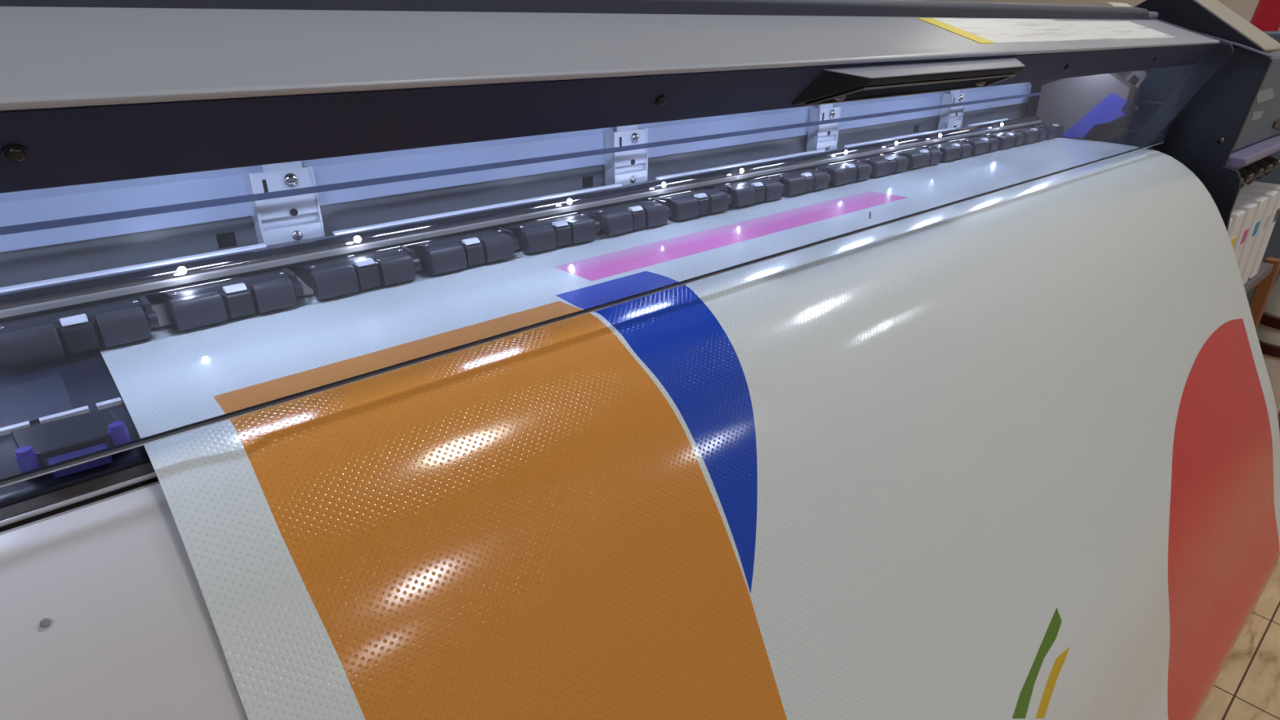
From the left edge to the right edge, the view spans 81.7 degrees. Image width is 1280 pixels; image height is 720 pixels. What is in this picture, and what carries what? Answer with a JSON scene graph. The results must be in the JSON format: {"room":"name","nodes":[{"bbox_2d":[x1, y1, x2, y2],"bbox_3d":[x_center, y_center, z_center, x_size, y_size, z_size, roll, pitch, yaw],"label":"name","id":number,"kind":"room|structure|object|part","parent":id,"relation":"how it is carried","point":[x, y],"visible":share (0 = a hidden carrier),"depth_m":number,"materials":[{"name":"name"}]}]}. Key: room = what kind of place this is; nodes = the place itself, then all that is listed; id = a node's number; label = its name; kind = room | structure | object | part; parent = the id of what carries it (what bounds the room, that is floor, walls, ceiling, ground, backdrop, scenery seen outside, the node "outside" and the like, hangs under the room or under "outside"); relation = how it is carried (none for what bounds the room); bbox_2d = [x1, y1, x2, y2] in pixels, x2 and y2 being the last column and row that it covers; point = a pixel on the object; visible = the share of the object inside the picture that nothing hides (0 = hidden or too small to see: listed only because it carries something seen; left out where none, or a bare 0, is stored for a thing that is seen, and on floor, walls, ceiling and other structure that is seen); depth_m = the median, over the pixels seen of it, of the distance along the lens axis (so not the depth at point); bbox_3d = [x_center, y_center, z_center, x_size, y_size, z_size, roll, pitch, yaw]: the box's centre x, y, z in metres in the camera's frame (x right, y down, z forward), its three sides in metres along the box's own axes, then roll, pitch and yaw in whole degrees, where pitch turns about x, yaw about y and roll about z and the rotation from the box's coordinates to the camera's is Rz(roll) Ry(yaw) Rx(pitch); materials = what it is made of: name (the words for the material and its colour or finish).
{"room":"print shop","nodes":[
{"label":"print shop","id":0,"kind":"room"},
{"bbox_2d":[973,0,1279,30],"bbox_3d":[3.850,-0.987,1.814,0.100,2.700,6.400,-20,31,-37],"label":"wall","id":1,"kind":"structure","parent":0,"point":[1246,9],"depth_m":3.39,"materials":[{"name":"beige paint"}]},
{"bbox_2d":[1195,560,1279,719],"bbox_3d":[1.261,1.230,0.314,6.800,0.100,6.400,-20,31,-37],"label":"floor","id":2,"kind":"structure","parent":0,"point":[1247,686],"depth_m":1.50,"materials":[{"name":"beige tile"}]},
{"bbox_2d":[0,0,1279,719],"bbox_3d":[0.242,0.207,0.946,2.890,1.240,0.755,-20,31,-37],"label":"printer","id":3,"kind":"object","parent":2,"relation":"on","point":[188,164],"visible":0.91,"depth_m":0.46,"materials":[{"name":"grey metal"}]},
{"bbox_3d":[-0.315,0.021,0.384,0.029,0.002,0.056,-20,31,-37],"label":"platen plate","id":4,"kind":"part","parent":3,"relation":"part of","materials":[{"name":"grey metal"}]},
{"bbox_2d":[10,408,131,478],"bbox_3d":[-0.262,0.037,0.341,0.041,0.014,0.044,-20,31,-37],"label":"clamp","id":5,"kind":"object","parent":3,"relation":"on","point":[48,443],"visible":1,"depth_m":0.34,"materials":[{"name":"black plastic"}]},
{"bbox_3d":[-0.267,0.044,0.323,0.007,0.011,0.007,-20,31,-37],"label":"knob","id":6,"kind":"part","parent":5,"relation":"part of","materials":[{"name":"blue plastic"}]},
{"bbox_3d":[-0.241,0.035,0.343,0.007,0.011,0.007,-20,31,-37],"label":"knob","id":7,"kind":"part","parent":5,"relation":"part of","materials":[{"name":"blue plastic"}]},
{"bbox_3d":[-0.120,-0.127,0.644,2.165,0.015,0.027,-20,31,-37],"label":"lamp rail","id":8,"kind":"part","parent":3,"relation":"part of","materials":[{"name":"grey metal"}]},
{"bbox_2d":[98,137,1279,719],"bbox_3d":[0.323,0.157,0.847,1.376,0.635,0.567,-20,31,-37],"label":"printed banner","id":9,"kind":"object","parent":3,"relation":"on","point":[1013,453],"visible":0.92,"depth_m":0.52,"materials":[{"name":"white plastic"}]},
{"bbox_3d":[0.239,-0.231,0.608,0.317,0.025,0.037,-20,31,-37],"label":"grip handle","id":10,"kind":"part","parent":3,"relation":"part of","materials":[{"name":"black plastic"}]},
{"bbox_3d":[0.245,-0.239,0.602,0.313,0.008,0.026,-20,31,-37],"label":"handle plate","id":11,"kind":"part","parent":3,"relation":"part of","materials":[{"name":"grey"}]},
{"bbox_3d":[0.800,-0.028,1.491,0.012,1.200,0.483,-20,31,-37],"label":"panel","id":12,"kind":"part","parent":3,"relation":"part of","materials":[{"name":"black plastic"}]},
{"bbox_2d":[1227,217,1232,233],"bbox_3d":[0.943,-0.172,1.337,0.050,0.192,0.153,-20,31,-37],"label":"cartridge","id":13,"kind":"object","parent":3,"relation":"on","point":[1231,219],"visible":0.08,"depth_m":1.26,"materials":[{"name":"white plastic"}]},
{"bbox_2d":[1227,208,1245,248],"bbox_3d":[1.007,-0.195,1.389,0.050,0.192,0.153,-20,31,-37],"label":"cartridge","id":14,"kind":"object","parent":3,"relation":"on","point":[1237,215],"visible":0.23,"depth_m":1.30,"materials":[{"name":"white plastic"}]},
{"bbox_3d":[0.965,-0.542,1.197,0.133,0.083,0.114,-20,31,-37],"label":"housing lid","id":15,"kind":"part","parent":3,"relation":"part of","materials":[{"name":"beige plastic"}]},
{"bbox_2d":[1232,200,1257,262],"bbox_3d":[1.071,-0.218,1.440,0.050,0.192,0.153,-20,31,-37],"label":"cartridge","id":16,"kind":"object","parent":3,"relation":"on","point":[1250,208],"visible":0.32,"depth_m":1.36,"materials":[{"name":"white plastic"}]},
{"bbox_2d":[1235,193,1268,275],"bbox_3d":[1.135,-0.241,1.491,0.050,0.192,0.153,-20,31,-37],"label":"cartridge","id":17,"kind":"object","parent":3,"relation":"on","point":[1261,202],"visible":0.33,"depth_m":1.42,"materials":[{"name":"white plastic"}]},
{"bbox_2d":[1225,133,1279,169],"bbox_3d":[1.037,-0.461,1.499,0.586,0.027,0.437,-20,31,-37],"label":"shelf","id":18,"kind":"object","parent":3,"relation":"attached to","point":[1250,149],"depth_m":1.24,"materials":[{"name":"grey plastic"}]},
{"bbox_2d":[1238,186,1278,284],"bbox_3d":[1.198,-0.264,1.542,0.050,0.192,0.153,-20,31,-37],"label":"cartridge","id":19,"kind":"object","parent":3,"relation":"on","point":[1272,195],"visible":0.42,"depth_m":1.47,"materials":[{"name":"white plastic"}]},
{"bbox_2d":[1243,262,1273,293],"bbox_3d":[1.103,-0.166,1.586,0.626,0.023,0.288,-20,31,-37],"label":"tray","id":20,"kind":"object","parent":3,"relation":"on","point":[1265,268],"depth_m":1.61,"materials":[{"name":"grey"}]},
{"bbox_2d":[1242,181,1279,279],"bbox_3d":[1.262,-0.287,1.593,0.050,0.192,0.153,-20,31,-37],"label":"cartridge","id":21,"kind":"object","parent":3,"relation":"on","point":[1276,209],"visible":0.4,"depth_m":1.53,"materials":[{"name":"white plastic"}]},
{"bbox_2d":[1271,119,1279,129],"bbox_3d":[1.201,-0.439,1.385,0.146,0.030,0.004,-20,31,-37],"label":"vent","id":22,"kind":"object","parent":3,"relation":"attached to","point":[1276,122],"depth_m":1.35,"materials":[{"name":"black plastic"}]},
{"bbox_2d":[1246,30,1279,303],"bbox_3d":[2.431,-0.631,2.871,0.850,1.178,0.800,-20,31,-37],"label":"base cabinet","id":23,"kind":"object","parent":2,"relation":"on","point":[1273,249],"visible":0.02,"depth_m":2.55,"materials":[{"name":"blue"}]},
{"bbox_2d":[1249,0,1279,31],"bbox_3d":[2.256,-1.482,2.496,0.090,0.688,0.153,-20,31,-37],"label":"pole","id":24,"kind":"object","parent":23,"relation":"on","point":[1266,15],"visible":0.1,"depth_m":2.61,"materials":[{"name":"red plastic"}]},
{"bbox_2d":[1248,257,1279,330],"bbox_3d":[1.547,0.062,1.945,0.030,0.680,0.030,-20,31,-37],"label":"wooden leg","id":25,"kind":"object","parent":2,"relation":"on","point":[1262,291],"visible":0.36,"depth_m":1.83,"materials":[{"name":"brown wood"}]},
{"bbox_2d":[1256,275,1279,413],"bbox_3d":[1.720,-0.072,1.976,0.172,0.900,0.172,-20,31,-37],"label":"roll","id":26,"kind":"object","parent":2,"relation":"on","point":[1268,331],"visible":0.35,"depth_m":1.95,"materials":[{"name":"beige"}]},
{"bbox_2d":[1277,410,1279,431],"bbox_3d":[1.657,0.221,1.849,0.150,0.452,0.148,2,24,3],"label":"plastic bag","id":27,"kind":"object","parent":2,"relation":"on","point":[1278,413],"visible":0.02,"depth_m":1.85,"materials":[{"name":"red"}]},
{"bbox_3d":[0.935,-0.300,2.173,1.700,1.152,0.320,-20,31,-37],"label":"work table","id":28,"kind":"object","parent":2,"relation":"on","visible":0},
{"bbox_2d":[1092,2,1132,7],"bbox_3d":[1.474,-1.066,2.333,0.160,0.109,0.109,-20,31,-37],"label":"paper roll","id":29,"kind":"object","parent":28,"relation":"on","point":[1113,4],"visible":0.19,"depth_m":2.27,"materials":[{"name":"white paper"}]}
]}

